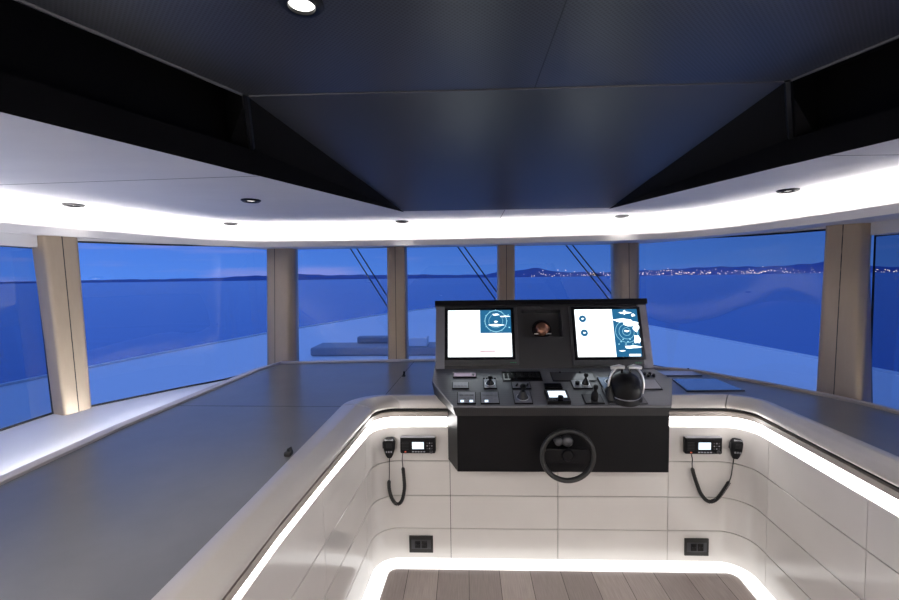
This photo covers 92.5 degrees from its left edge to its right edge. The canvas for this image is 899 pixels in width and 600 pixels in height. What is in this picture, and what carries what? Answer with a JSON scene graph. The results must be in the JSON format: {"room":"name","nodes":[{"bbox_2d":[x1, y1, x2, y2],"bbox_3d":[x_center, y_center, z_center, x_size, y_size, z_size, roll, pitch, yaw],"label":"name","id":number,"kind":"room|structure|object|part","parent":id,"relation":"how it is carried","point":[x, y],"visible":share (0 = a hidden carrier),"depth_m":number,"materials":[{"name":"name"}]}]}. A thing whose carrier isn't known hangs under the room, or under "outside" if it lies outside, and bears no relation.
{"room":"control cabin","nodes":[
{"label":"control cabin","id":0,"kind":"room"},
{"bbox_2d":[239,439,367,599],"bbox_3d":[-0.519,1.136,0.731,0.092,0.768,2.901,-1,3,2],"label":"wall","id":1,"kind":"structure","parent":0,"point":[324,555],"depth_m":1.65,"materials":[{"name":"white paint"}]},
{"bbox_2d":[310,359,447,424],"bbox_3d":[0.060,0.998,3.893,2.700,0.900,0.230,-1,3,2],"label":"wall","id":2,"kind":"structure","parent":0,"point":[312,359],"depth_m":4.01,"materials":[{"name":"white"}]},
{"bbox_2d":[0,83,898,226],"bbox_3d":[-0.013,-0.604,1.412,4.720,0.221,4.480,-1,3,2],"label":"ceiling","id":3,"kind":"structure","parent":0,"point":[587,147],"depth_m":1.85,"materials":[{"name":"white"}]},
{"bbox_2d":[61,203,84,207],"bbox_3d":[-2.023,-0.510,2.314,0.098,0.012,0.098,-1,3,2],"label":"recessed light","id":4,"kind":"object","parent":3,"relation":"in","point":[75,205],"visible":1,"depth_m":2.30,"materials":[{"name":"silver metal"}]},
{"bbox_2d":[223,222,237,224],"bbox_3d":[-1.606,-0.559,3.158,0.098,0.012,0.098,-1,3,2],"label":"recessed light","id":5,"kind":"object","parent":3,"relation":"in","point":[225,223],"visible":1,"depth_m":3.13,"materials":[{"name":"silver"}]},
{"bbox_2d":[241,198,260,202],"bbox_3d":[-1.041,-0.519,2.255,0.098,0.012,0.098,-1,3,2],"label":"recessed light","id":6,"kind":"object","parent":3,"relation":"in","point":[245,200],"visible":1,"depth_m":2.23,"materials":[{"name":"black"}]},
{"bbox_2d":[395,220,408,222],"bbox_3d":[-0.349,-0.576,3.170,0.098,0.012,0.098,-1,3,2],"label":"recessed light","id":7,"kind":"object","parent":3,"relation":"in","point":[398,221],"visible":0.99,"depth_m":3.14,"materials":[{"name":"black"}]},
{"bbox_2d":[0,180,898,240],"bbox_3d":[-0.114,-0.424,1.380,4.885,0.163,4.392,-1,3,2],"label":"cove","id":8,"kind":"object","parent":3,"relation":"attached to","point":[886,193],"visible":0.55,"depth_m":3.12,"materials":[{"name":"white paint"}]},
{"bbox_2d":[614,215,628,217],"bbox_3d":[1.215,-0.589,3.030,0.098,0.012,0.098,-1,3,2],"label":"recessed light","id":9,"kind":"object","parent":3,"relation":"in","point":[616,216],"visible":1,"depth_m":3.01,"materials":[{"name":"silver metal"}]},
{"bbox_2d":[776,188,799,193],"bbox_3d":[1.712,-0.551,2.174,0.098,0.012,0.098,-1,3,2],"label":"recessed light","id":10,"kind":"object","parent":3,"relation":"in","point":[789,190],"visible":1,"depth_m":2.16,"materials":[{"name":"black"}]},
{"bbox_2d":[0,308,898,427],"bbox_3d":[0.164,0.960,11.819,14.600,0.150,24.500,-1,3,2],"label":"deck","id":11,"kind":"structure","parent":0,"point":[22,401],"depth_m":7.47,"materials":[{"name":"white"}]},
{"bbox_2d":[311,336,435,355],"bbox_3d":[-0.284,0.902,8.626,4.850,0.310,0.700,-1,3,2],"label":"sofa","id":12,"kind":"object","parent":11,"relation":"on","point":[365,345],"visible":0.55,"depth_m":8.36,"materials":[{"name":"grey"}]},
{"bbox_3d":[-1.375,0.816,8.913,1.050,0.140,0.200,-1,3,2],"label":"backrest","id":13,"kind":"part","parent":12,"relation":"part of","materials":[{"name":"grey"}]},
{"bbox_2d":[409,335,428,346],"bbox_3d":[-0.605,0.806,8.508,0.370,0.179,0.370,-1,3,2],"label":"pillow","id":14,"kind":"object","parent":12,"relation":"on","point":[414,340],"visible":0.94,"depth_m":8.34,"materials":[{"name":"white"}]},
{"bbox_2d":[0,307,898,386],"bbox_3d":[0.171,1.492,11.844,14.600,1.285,24.506,-1,3,2],"label":"wall","id":15,"kind":"structure","parent":0,"point":[705,336],"depth_m":8.77,"materials":[{"name":"white paint"}]},
{"bbox_2d":[0,0,898,211],"bbox_3d":[0.184,-0.634,0.930,3.370,0.336,3.537,-1,3,2],"label":"ceiling recess","id":16,"kind":"structure","parent":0,"point":[54,71],"depth_m":1.50,"materials":[{"name":"black"}]},
{"bbox_2d":[14,0,242,95],"bbox_3d":[-0.975,-0.625,0.332,0.501,0.010,2.254,-1,3,2],"label":"trim","id":17,"kind":"structure","parent":16,"relation":"attached to","point":[26,3],"depth_m":1.11,"materials":[{"name":"grey metal"}]},
{"bbox_2d":[242,94,254,149],"bbox_3d":[-0.728,-0.642,1.558,0.121,0.127,0.246,-1,3,2],"label":"trim","id":18,"kind":"structure","parent":16,"relation":"attached to","point":[245,99],"depth_m":1.54,"materials":[{"name":"black metal"}]},
{"bbox_2d":[248,81,783,96],"bbox_3d":[0.203,-0.698,1.422,1.773,0.007,0.023,-1,3,2],"label":"trim","id":19,"kind":"structure","parent":16,"relation":"attached to","point":[781,81],"depth_m":1.42,"materials":[{"name":"grey metal"}]},
{"bbox_2d":[783,80,794,139],"bbox_3d":[1.192,-0.665,1.507,0.215,0.128,0.264,-1,3,2],"label":"trim","id":20,"kind":"structure","parent":16,"relation":"attached to","point":[788,85],"depth_m":1.49,"materials":[{"name":"black metal"}]},
{"bbox_2d":[790,35,898,81],"bbox_3d":[1.278,-0.651,0.253,0.464,0.010,2.269,-1,3,2],"label":"trim","id":21,"kind":"structure","parent":16,"relation":"attached to","point":[895,37],"depth_m":1.24,"materials":[{"name":"grey metal"}]},
{"bbox_2d":[24,0,898,94],"bbox_3d":[0.142,-0.648,0.297,2.725,0.021,2.271,-1,3,2],"label":"ceiling","id":22,"kind":"structure","parent":0,"point":[249,47],"depth_m":1.12,"materials":[{"name":"black"}]},
{"bbox_2d":[278,0,323,18],"bbox_3d":[-0.332,-0.662,0.965,0.098,0.012,0.098,-1,3,2],"label":"recessed light","id":23,"kind":"object","parent":22,"relation":"in","point":[307,9],"visible":1,"depth_m":0.97,"materials":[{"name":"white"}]},
{"bbox_2d":[151,227,898,599],"bbox_3d":[0.768,0.132,1.396,2.756,0.981,4.430,-1,3,2],"label":"trim","id":24,"kind":"structure","parent":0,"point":[817,228],"depth_m":1.50,"materials":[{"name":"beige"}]},
{"bbox_3d":[-0.502,0.602,1.533,0.164,0.060,1.359,-1,3,2],"label":"rail","id":25,"kind":"part","parent":24,"relation":"part of","materials":[{"name":"beige leather"}]},
{"bbox_3d":[-0.429,0.561,2.291,0.293,0.060,0.158,-3,4,-38],"label":"rail","id":26,"kind":"part","parent":24,"relation":"part of","materials":[{"name":"beige leather"}]},
{"bbox_3d":[-0.173,0.555,2.349,0.357,0.060,0.072,-1,3,2],"label":"rail","id":27,"kind":"part","parent":24,"relation":"part of","materials":[{"name":"beige leather"}]},
{"bbox_3d":[0.468,0.628,0.789,2.191,0.060,3.145,-1,3,2],"label":"coaming rail","id":28,"kind":"part","parent":24,"relation":"part of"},
{"bbox_3d":[1.327,0.538,2.288,0.342,0.060,0.079,-1,3,2],"label":"rail","id":29,"kind":"part","parent":24,"relation":"part of","materials":[{"name":"beige leather"}]},
{"bbox_3d":[1.894,-0.436,2.968,0.112,0.032,1.354,-2,3,-27],"label":"head rail","id":30,"kind":"part","parent":24,"relation":"part of","materials":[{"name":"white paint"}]},
{"bbox_3d":[1.475,0.617,0.748,0.174,0.060,3.138,-1,3,2],"label":"rail","id":31,"kind":"part","parent":24,"relation":"part of","materials":[{"name":"beige leather"}]},
{"bbox_2d":[365,425,769,586],"bbox_3d":[0.572,1.053,2.247,2.033,0.749,0.222,-1,3,2],"label":"wall","id":32,"kind":"structure","parent":0,"point":[486,515],"depth_m":2.33,"materials":[{"name":"white paint"}]},
{"bbox_2d":[382,437,395,457],"bbox_3d":[-0.325,0.796,2.323,0.070,0.108,0.048,-1,3,2],"label":"handset","id":33,"kind":"object","parent":32,"relation":"attached to","point":[388,444],"visible":1,"depth_m":2.30,"materials":[{"name":"black plastic"}]},
{"bbox_2d":[400,435,435,453],"bbox_3d":[-0.171,0.781,2.318,0.190,0.090,0.045,-1,3,2],"label":"radio","id":34,"kind":"object","parent":32,"relation":"attached to","point":[408,443],"visible":1,"depth_m":2.31,"materials":[{"name":"black plastic"}]},
{"bbox_2d":[387,453,405,505],"bbox_3d":[-0.287,0.971,2.325,0.105,0.298,0.029,-1,3,2],"label":"coiled cord","id":35,"kind":"object","parent":34,"relation":"hanging from","point":[394,502],"visible":1,"depth_m":2.33,"materials":[{"name":"black rubber"}]},
{"bbox_2d":[409,535,432,552],"bbox_3d":[-0.156,1.343,2.365,0.131,0.095,0.010,-1,3,2],"label":"power outlet","id":36,"kind":"object","parent":32,"relation":"attached to","point":[417,543],"visible":1,"depth_m":2.36,"materials":[{"name":"black plastic"}]},
{"bbox_2d":[415,541,419,547],"bbox_3d":[-0.175,1.343,2.362,0.030,0.040,0.003,-1,3,2],"label":"socket","id":37,"kind":"object","parent":36,"relation":"attached to","point":[417,543],"depth_m":2.36,"materials":[{"name":"black plastic"}]},
{"bbox_3d":[-0.156,1.343,2.363,0.107,0.052,0.001,-1,3,2],"label":"frame","id":38,"kind":"part","parent":36,"relation":"part of","materials":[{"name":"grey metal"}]},
{"bbox_2d":[421,541,426,547],"bbox_3d":[-0.139,1.343,2.361,0.030,0.040,0.003,-1,3,2],"label":"socket","id":39,"kind":"object","parent":36,"relation":"attached to","point":[423,543],"depth_m":2.36,"materials":[{"name":"black plastic"}]},
{"bbox_2d":[684,538,708,555],"bbox_3d":[1.327,1.327,2.308,0.127,0.095,0.010,-1,3,2],"label":"power outlet","id":40,"kind":"object","parent":32,"relation":"attached to","point":[692,546],"visible":1,"depth_m":2.31,"materials":[{"name":"black plastic"}]},
{"bbox_2d":[691,544,696,550],"bbox_3d":[1.310,1.327,2.305,0.030,0.040,0.003,-1,3,2],"label":"socket","id":41,"kind":"object","parent":40,"relation":"attached to","point":[693,546],"depth_m":2.30,"materials":[{"name":"black plastic"}]},
{"bbox_3d":[1.327,1.327,2.306,0.103,0.052,0.001,-1,3,2],"label":"frame","id":42,"kind":"part","parent":40,"relation":"part of","materials":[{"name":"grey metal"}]},
{"bbox_2d":[698,544,703,550],"bbox_3d":[1.346,1.327,2.304,0.030,0.040,0.003,-1,3,2],"label":"socket","id":43,"kind":"object","parent":40,"relation":"attached to","point":[700,546],"depth_m":2.30,"materials":[{"name":"black plastic"}]},
{"bbox_2d":[683,436,721,453],"bbox_3d":[1.333,0.764,2.260,0.190,0.090,0.045,-1,3,2],"label":"radio","id":44,"kind":"object","parent":32,"relation":"attached to","point":[691,444],"visible":1,"depth_m":2.25,"materials":[{"name":"black plastic"}]},
{"bbox_2d":[691,454,733,503],"bbox_3d":[1.379,0.939,2.260,0.231,0.272,0.028,-1,3,2],"label":"coiled cord","id":45,"kind":"object","parent":44,"relation":"hanging from","point":[693,473],"visible":1,"depth_m":2.26,"materials":[{"name":"black rubber"}]},
{"bbox_2d":[728,437,742,458],"bbox_3d":[1.500,0.776,2.253,0.073,0.110,0.048,-1,3,2],"label":"handset","id":46,"kind":"object","parent":32,"relation":"attached to","point":[735,444],"visible":1,"depth_m":2.23,"materials":[{"name":"black plastic"}]},
{"bbox_2d":[379,569,756,599],"bbox_3d":[0.491,1.519,0.808,2.035,0.030,3.090,-1,3,2],"label":"floor","id":47,"kind":"structure","parent":0,"point":[400,584],"depth_m":2.15,"materials":[{"name":"brown wood"}]},
{"bbox_2d":[362,558,775,599],"bbox_3d":[0.490,1.499,0.805,2.031,0.007,3.089,-1,3,2],"label":"led strip","id":48,"kind":"object","parent":47,"relation":"on","point":[375,586],"visible":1,"depth_m":2.29,"materials":[{"name":"white plastic"}]},
{"bbox_2d":[565,245,610,298],"bbox_3d":[1.238,-0.016,3.600,0.599,1.015,0.220,-1,3,2],"label":"wiper","id":49,"kind":"object","parent":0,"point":[565,245],"depth_m":3.59,"materials":[{"name":"grey metal"}]},
{"bbox_2d":[765,441,898,599],"bbox_3d":[1.482,1.126,0.654,0.087,0.744,2.899,-1,3,2],"label":"wall","id":50,"kind":"structure","parent":0,"point":[826,539],"depth_m":1.75,"materials":[{"name":"white paint"}]},
{"bbox_3d":[-0.028,0.430,-0.848,5.200,2.390,0.100,-1,3,2],"label":"wall","id":51,"kind":"structure","parent":0,"visible":0},
{"bbox_2d":[0,232,37,246],"bbox_3d":[-2.358,-0.240,0.818,0.090,0.066,3.080,-1,3,2],"label":"trim","id":52,"kind":"structure","parent":51,"relation":"attached to","point":[6,239],"depth_m":2.25,"materials":[{"name":"white paint"}]},
{"bbox_2d":[0,246,53,430],"bbox_3d":[-2.288,0.238,0.854,0.190,0.905,3.117,-1,3,2],"label":"window","id":53,"kind":"structure","parent":51,"relation":"in","point":[52,412],"depth_m":2.31,"materials":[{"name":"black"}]},
{"bbox_2d":[32,235,91,414],"bbox_3d":[-2.158,0.125,2.409,0.290,0.965,0.296,-1,3,2],"label":"pillar","id":54,"kind":"structure","parent":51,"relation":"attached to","point":[56,258],"depth_m":2.35,"materials":[{"name":"beige metal"}]},
{"bbox_2d":[0,374,239,475],"bbox_3d":[0.000,0.649,1.377,4.480,0.030,4.280,-1,3,2],"label":"trim","id":55,"kind":"structure","parent":51,"relation":"attached to","point":[20,445],"depth_m":2.10,"materials":[{"name":"white"}]},
{"bbox_2d":[78,238,245,406],"bbox_3d":[-1.848,0.083,3.027,0.719,0.978,1.366,-1,3,2],"label":"window","id":56,"kind":"structure","parent":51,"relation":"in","point":[80,240],"depth_m":2.71,"materials":[{"name":"black"}]},
{"bbox_3d":[-1.855,-0.387,3.039,0.086,0.035,1.414,1,3,30],"label":"head rail","id":57,"kind":"part","parent":56,"relation":"part of","materials":[{"name":"white paint"}]},
{"bbox_2d":[0,358,435,485],"bbox_3d":[-0.078,0.597,1.324,2.879,0.052,4.175,-1,3,2],"label":"trim","id":58,"kind":"structure","parent":51,"relation":"attached to","point":[33,465],"depth_m":1.99,"materials":[{"name":"grey"}]},
{"bbox_2d":[267,248,298,364],"bbox_3d":[-1.391,0.048,3.595,0.280,0.974,0.328,-1,3,2],"label":"trim","id":59,"kind":"structure","parent":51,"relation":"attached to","point":[282,263],"depth_m":3.52,"materials":[{"name":"beige metal"}]},
{"bbox_2d":[232,417,446,599],"bbox_3d":[-0.315,0.742,0.808,0.485,0.051,3.112,-1,3,2],"label":"led strip","id":60,"kind":"object","parent":51,"relation":"attached to","point":[389,421],"visible":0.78,"depth_m":1.91,"materials":[{"name":"white plastic"}]},
{"bbox_2d":[387,246,408,358],"bbox_3d":[-0.425,0.042,3.545,0.173,0.966,0.301,-1,3,2],"label":"trim","id":61,"kind":"structure","parent":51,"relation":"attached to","point":[397,279],"depth_m":3.48,"materials":[{"name":"beige metal"}]},
{"bbox_2d":[0,203,898,249],"bbox_3d":[-0.117,-0.337,1.275,4.445,0.043,4.171,-1,3,2],"label":"trim","id":62,"kind":"structure","parent":51,"relation":"attached to","point":[890,208],"depth_m":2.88,"materials":[{"name":"white paint"}]},
{"bbox_2d":[0,361,898,599],"bbox_3d":[0.293,0.605,1.288,3.532,0.051,4.130,-1,3,2],"label":"countertop","id":63,"kind":"structure","parent":51,"relation":"attached to","point":[117,516],"depth_m":1.46,"materials":[{"name":"grey leather"}]},
{"bbox_2d":[284,447,292,456],"bbox_3d":[-0.593,0.558,1.591,0.032,0.036,0.032,-1,3,2],"label":"clip","id":64,"kind":"object","parent":63,"relation":"on","point":[289,451],"visible":1,"depth_m":1.58,"materials":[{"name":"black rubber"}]},
{"bbox_2d":[432,298,671,482],"bbox_3d":[0.554,0.435,2.353,1.299,0.855,0.655,-1,3,2],"label":"console","id":65,"kind":"object","parent":63,"relation":"on","point":[548,386],"visible":1,"depth_m":2.25,"materials":[{"name":"black"}]},
{"bbox_3d":[-0.055,0.219,2.526,0.052,0.352,0.125,-1,3,2],"label":"trim","id":66,"kind":"part","parent":65,"relation":"part of","materials":[{"name":"grey"}]},
{"bbox_3d":[0.059,0.454,2.302,0.082,0.018,0.053,-1,3,2],"label":"plate","id":67,"kind":"part","parent":65,"relation":"part of","materials":[{"name":"grey"}]},
{"bbox_3d":[0.085,0.420,2.400,0.130,0.021,0.045,-1,3,2],"label":"indicator panel","id":68,"kind":"part","parent":65,"relation":"part of","materials":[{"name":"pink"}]},
{"bbox_3d":[0.085,0.416,2.399,0.122,0.013,0.037,-1,3,2],"label":"plate","id":69,"kind":"part","parent":65,"relation":"part of","materials":[{"name":"purple"}]},
{"bbox_3d":[0.087,0.500,2.194,0.096,0.038,0.098,-1,3,2],"label":"switch panel","id":70,"kind":"part","parent":65,"relation":"part of","materials":[{"name":"black plastic"}]},
{"bbox_3d":[0.087,0.496,2.193,0.088,0.031,0.090,-1,3,2],"label":"plate","id":71,"kind":"part","parent":65,"relation":"part of","materials":[{"name":"grey plastic"}]},
{"bbox_3d":[0.176,0.196,2.512,0.405,0.291,0.102,-1,3,2],"label":"glass","id":72,"kind":"part","parent":65,"relation":"part of","materials":[{"name":"white glass"}]},
{"bbox_3d":[0.205,0.499,2.190,0.096,0.038,0.098,-1,3,2],"label":"switch panel","id":73,"kind":"part","parent":65,"relation":"part of","materials":[{"name":"black plastic"}]},
{"bbox_3d":[0.204,0.495,2.188,0.088,0.031,0.090,-1,3,2],"label":"plate","id":74,"kind":"part","parent":65,"relation":"part of","materials":[{"name":"grey"}]},
{"bbox_3d":[0.218,0.448,2.308,0.064,0.027,0.079,-1,3,2],"label":"plate","id":75,"kind":"part","parent":65,"relation":"part of","materials":[{"name":"grey metal"}]},
{"bbox_3d":[0.381,0.456,2.288,0.101,0.026,0.061,-1,3,2],"label":"control panel","id":76,"kind":"part","parent":65,"relation":"part of","materials":[{"name":"black"}]},
{"bbox_3d":[0.381,0.452,2.287,0.093,0.018,0.053,-1,3,2],"label":"plate","id":77,"kind":"part","parent":65,"relation":"part of","materials":[{"name":"grey metal"}]},
{"bbox_3d":[0.400,0.418,2.377,0.208,0.029,0.085,-1,3,2],"label":"plate","id":78,"kind":"part","parent":65,"relation":"part of","materials":[{"name":"black"}]},
{"bbox_3d":[0.400,0.422,2.377,0.216,0.034,0.092,-1,3,2],"label":"keyboard panel","id":79,"kind":"part","parent":65,"relation":"part of","materials":[{"name":"black"}]},
{"bbox_3d":[0.371,0.495,2.189,0.093,0.042,0.110,-1,3,2],"label":"control panel","id":80,"kind":"part","parent":65,"relation":"part of","materials":[{"name":"black plastic"}]},
{"bbox_3d":[0.371,0.491,2.188,0.085,0.035,0.103,-1,3,2],"label":"plate","id":81,"kind":"part","parent":65,"relation":"part of","materials":[{"name":"grey metal"}]},
{"bbox_2d":[435,298,646,307],"bbox_3d":[0.538,0.028,2.599,1.247,0.068,0.124,-1,3,2],"label":"hood","id":82,"kind":"object","parent":65,"relation":"attached to","point":[634,302],"depth_m":2.54,"materials":[{"name":"black"}]},
{"bbox_3d":[0.547,0.456,2.271,0.091,0.024,0.045,-1,3,2],"label":"slim panel","id":83,"kind":"part","parent":65,"relation":"part of","materials":[{"name":"black plastic"}]},
{"bbox_3d":[0.547,0.450,2.269,0.083,0.013,0.036,-1,3,2],"label":"plate","id":84,"kind":"part","parent":65,"relation":"part of","materials":[{"name":"black plastic"}]},
{"bbox_3d":[0.544,0.491,2.171,0.116,0.050,0.102,-1,3,2],"label":"autopilot panel","id":85,"kind":"part","parent":65,"relation":"part of","materials":[{"name":"black"}]},
{"bbox_3d":[0.544,0.481,2.167,0.108,0.031,0.090,-1,3,2],"label":"plate","id":86,"kind":"part","parent":65,"relation":"part of","materials":[{"name":"black"}]},
{"bbox_3d":[0.528,0.682,2.078,0.044,0.044,0.034,-1,3,2],"label":"stalk knob","id":87,"kind":"part","parent":65,"relation":"part of","materials":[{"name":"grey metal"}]},
{"bbox_3d":[0.570,0.682,2.077,0.054,0.054,0.034,-1,3,2],"label":"stalk knob","id":88,"kind":"part","parent":65,"relation":"part of","materials":[{"name":"grey metal"}]},
{"bbox_3d":[0.678,0.421,2.364,0.235,0.032,0.089,-1,3,2],"label":"glass panel","id":89,"kind":"part","parent":65,"relation":"part of","materials":[{"name":"black"}]},
{"bbox_3d":[0.678,0.418,2.363,0.227,0.028,0.082,-1,3,2],"label":"plate","id":90,"kind":"part","parent":65,"relation":"part of","materials":[{"name":"grey"}]},
{"bbox_3d":[0.700,0.449,2.283,0.102,0.031,0.077,-1,3,2],"label":"control panel","id":91,"kind":"part","parent":65,"relation":"part of","materials":[{"name":"silver metal"}]},
{"bbox_3d":[0.700,0.445,2.282,0.094,0.024,0.070,-1,3,2],"label":"plate","id":92,"kind":"part","parent":65,"relation":"part of","materials":[{"name":"grey metal"}]},
{"bbox_3d":[0.720,0.497,2.159,0.095,0.032,0.078,-1,3,2],"label":"control panel","id":93,"kind":"part","parent":65,"relation":"part of","materials":[{"name":"black plastic"}]},
{"bbox_3d":[0.720,0.493,2.158,0.087,0.024,0.070,-1,3,2],"label":"plate","id":94,"kind":"part","parent":65,"relation":"part of","materials":[{"name":"grey metal"}]},
{"bbox_3d":[0.847,0.440,2.287,0.084,0.034,0.101,-1,3,2],"label":"plate","id":95,"kind":"part","parent":65,"relation":"part of","materials":[{"name":"blue"}]},
{"bbox_3d":[0.913,0.190,2.483,0.396,0.293,0.102,-1,3,2],"label":"glass","id":96,"kind":"part","parent":65,"relation":"part of","materials":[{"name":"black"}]},
{"bbox_3d":[0.800,0.459,2.145,0.051,0.088,0.057,-1,3,2],"label":"trim knob","id":97,"kind":"part","parent":65,"relation":"part of","materials":[{"name":"black rubber"}]},
{"bbox_3d":[0.809,0.403,2.146,0.045,0.135,0.024,-1,3,2],"label":"lever arm","id":98,"kind":"part","parent":65,"relation":"part of","materials":[{"name":"silver metal"}]},
{"bbox_3d":[0.836,0.334,2.139,0.068,0.028,0.024,-1,3,2],"label":"lever handle","id":99,"kind":"part","parent":65,"relation":"part of","materials":[{"name":"silver metal"}]},
{"bbox_3d":[0.885,0.484,2.181,0.190,0.049,0.133,-1,3,2],"label":"plate","id":100,"kind":"part","parent":65,"relation":"part of","materials":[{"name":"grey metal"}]},
{"bbox_3d":[0.921,0.333,2.136,0.068,0.028,0.024,-1,3,2],"label":"lever handle","id":101,"kind":"part","parent":65,"relation":"part of","materials":[{"name":"silver metal"}]},
{"bbox_3d":[0.949,0.401,2.141,0.045,0.135,0.024,-1,3,2],"label":"lever arm","id":102,"kind":"part","parent":65,"relation":"part of","materials":[{"name":"silver metal"}]},
{"bbox_3d":[1.127,0.206,2.481,0.052,0.352,0.125,-1,3,2],"label":"trim","id":103,"kind":"part","parent":65,"relation":"part of","materials":[{"name":"grey"}]},
{"bbox_3d":[1.052,0.443,2.270,0.097,0.028,0.083,-1,3,2],"label":"plate","id":104,"kind":"part","parent":65,"relation":"part of","materials":[{"name":"grey metal"}]},
{"bbox_2d":[658,371,701,376],"bbox_3d":[1.464,0.481,2.810,0.300,0.008,0.132,-1,3,2],"label":"glass panel","id":105,"kind":"object","parent":63,"relation":"on","point":[667,373],"visible":0.64,"depth_m":2.79,"materials":[{"name":"grey glass"}]},
{"bbox_3d":[1.464,0.477,2.810,0.285,0.001,0.125,-1,3,2],"label":"glass","id":106,"kind":"part","parent":105,"relation":"part of","materials":[{"name":"grey"}]},
{"bbox_2d":[672,379,744,391],"bbox_3d":[1.480,0.496,2.518,0.320,0.008,0.282,-1,3,2],"label":"display","id":107,"kind":"object","parent":63,"relation":"on","point":[689,385],"visible":0.96,"depth_m":2.48,"materials":[{"name":"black glass"}]},
{"bbox_2d":[497,245,514,299],"bbox_3d":[0.460,0.033,3.511,0.156,0.966,0.301,-1,3,2],"label":"trim","id":108,"kind":"structure","parent":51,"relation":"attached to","point":[505,253],"depth_m":3.47,"materials":[{"name":"beige metal"}]},
{"bbox_2d":[222,410,898,599],"bbox_3d":[0.480,0.692,0.780,2.095,0.027,3.120,-1,3,2],"label":"trim","id":109,"kind":"structure","parent":51,"relation":"attached to","point":[873,481],"depth_m":1.70,"materials":[{"name":"beige"}]},
{"bbox_2d":[610,243,638,298],"bbox_3d":[1.436,0.016,3.486,0.266,0.976,0.327,-1,3,2],"label":"trim","id":110,"kind":"structure","parent":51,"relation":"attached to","point":[624,256],"depth_m":3.44,"materials":[{"name":"beige metal"}]},
{"bbox_2d":[372,408,898,488],"bbox_3d":[0.480,0.660,0.783,2.115,0.036,3.130,-1,3,2],"label":"trim","id":111,"kind":"structure","parent":51,"relation":"attached to","point":[394,409],"depth_m":2.28,"materials":[{"name":"black"}]},
{"bbox_2d":[654,366,898,414],"bbox_3d":[1.709,0.585,1.081,0.742,0.055,3.826,-1,3,2],"label":"trim","id":112,"kind":"structure","parent":51,"relation":"attached to","point":[881,407],"depth_m":2.39,"materials":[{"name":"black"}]},
{"bbox_2d":[669,417,898,514],"bbox_3d":[1.316,0.724,0.746,0.408,0.051,3.112,-1,3,2],"label":"led strip","id":113,"kind":"object","parent":51,"relation":"attached to","point":[862,487],"visible":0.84,"depth_m":1.86,"materials":[{"name":"white plastic"}]},
{"bbox_2d":[816,223,872,402],"bbox_3d":[2.159,0.072,2.337,0.254,0.965,0.307,-1,3,2],"label":"pillar","id":114,"kind":"structure","parent":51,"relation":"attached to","point":[845,347],"depth_m":2.29,"materials":[{"name":"beige metal"}]},
{"bbox_2d":[870,219,898,234],"bbox_3d":[2.220,-0.293,0.687,0.110,0.066,3.170,-1,3,2],"label":"trim","id":115,"kind":"structure","parent":51,"relation":"attached to","point":[890,226],"depth_m":2.19,"materials":[{"name":"white paint"}]},
{"bbox_2d":[871,233,898,344],"bbox_3d":[2.217,0.185,0.738,0.182,0.905,3.223,-1,3,2],"label":"window","id":116,"kind":"structure","parent":51,"relation":"in","point":[875,236],"depth_m":2.29,"materials":[{"name":"black"}]},
{"bbox_3d":[0.931,0.025,3.506,0.862,0.971,0.196,-1,3,2],"label":"window","id":117,"kind":"structure","parent":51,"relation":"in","visible":0},
{"bbox_2d":[457,247,496,299],"bbox_3d":[0.313,-0.006,3.635,0.577,1.015,0.220,-1,3,2],"label":"wiper","id":118,"kind":"object","parent":117,"relation":"attached to","point":[457,247],"depth_m":3.63,"materials":[{"name":"grey metal"}]},
{"bbox_3d":[0.023,0.035,3.540,0.784,0.971,0.196,-1,3,2],"label":"window","id":119,"kind":"structure","parent":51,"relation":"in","visible":0},
{"bbox_2d":[350,249,386,306],"bbox_3d":[-0.623,0.005,3.671,0.554,1.015,0.220,-1,3,2],"label":"wiper","id":120,"kind":"object","parent":119,"relation":"attached to","point":[350,249],"depth_m":3.66,"materials":[{"name":"grey metal"}]},
{"bbox_3d":[-0.584,-0.120,3.648,0.498,0.711,0.011,0,3,20],"label":"arm","id":121,"kind":"part","parent":120,"relation":"part of","materials":[{"name":"grey"}]},
{"label":"outside","id":122,"kind":"structure","parent":0,"visible":0},
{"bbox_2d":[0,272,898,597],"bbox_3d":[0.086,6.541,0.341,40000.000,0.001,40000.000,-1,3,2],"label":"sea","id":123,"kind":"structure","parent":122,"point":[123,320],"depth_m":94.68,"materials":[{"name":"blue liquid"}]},
{"bbox_2d":[486,268,601,277],"bbox_3d":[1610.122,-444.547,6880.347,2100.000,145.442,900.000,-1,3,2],"label":"hills","id":124,"kind":"structure","parent":123,"relation":"on","point":[537,272],"depth_m":6658.64,"materials":[{"name":"blue"}]},
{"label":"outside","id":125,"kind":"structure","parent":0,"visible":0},
{"bbox_2d":[531,266,896,276],"bbox_3d":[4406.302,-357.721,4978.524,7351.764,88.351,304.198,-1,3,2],"label":"lights","id":126,"kind":"object","parent":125,"point":[762,266],"visible":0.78,"depth_m":5020.07},
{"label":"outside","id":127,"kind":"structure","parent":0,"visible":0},
{"bbox_2d":[0,274,484,283],"bbox_3d":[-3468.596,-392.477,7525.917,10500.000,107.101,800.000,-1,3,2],"label":"hills","id":128,"kind":"structure","parent":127,"point":[300,276],"depth_m":7307.73,"materials":[{"name":"blue"}]},
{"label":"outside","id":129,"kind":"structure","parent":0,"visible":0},
{"bbox_2d":[590,262,898,275],"bbox_3d":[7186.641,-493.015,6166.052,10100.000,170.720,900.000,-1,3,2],"label":"hills","id":130,"kind":"structure","parent":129,"point":[817,267],"depth_m":6059.80,"materials":[{"name":"blue"}]}
]}

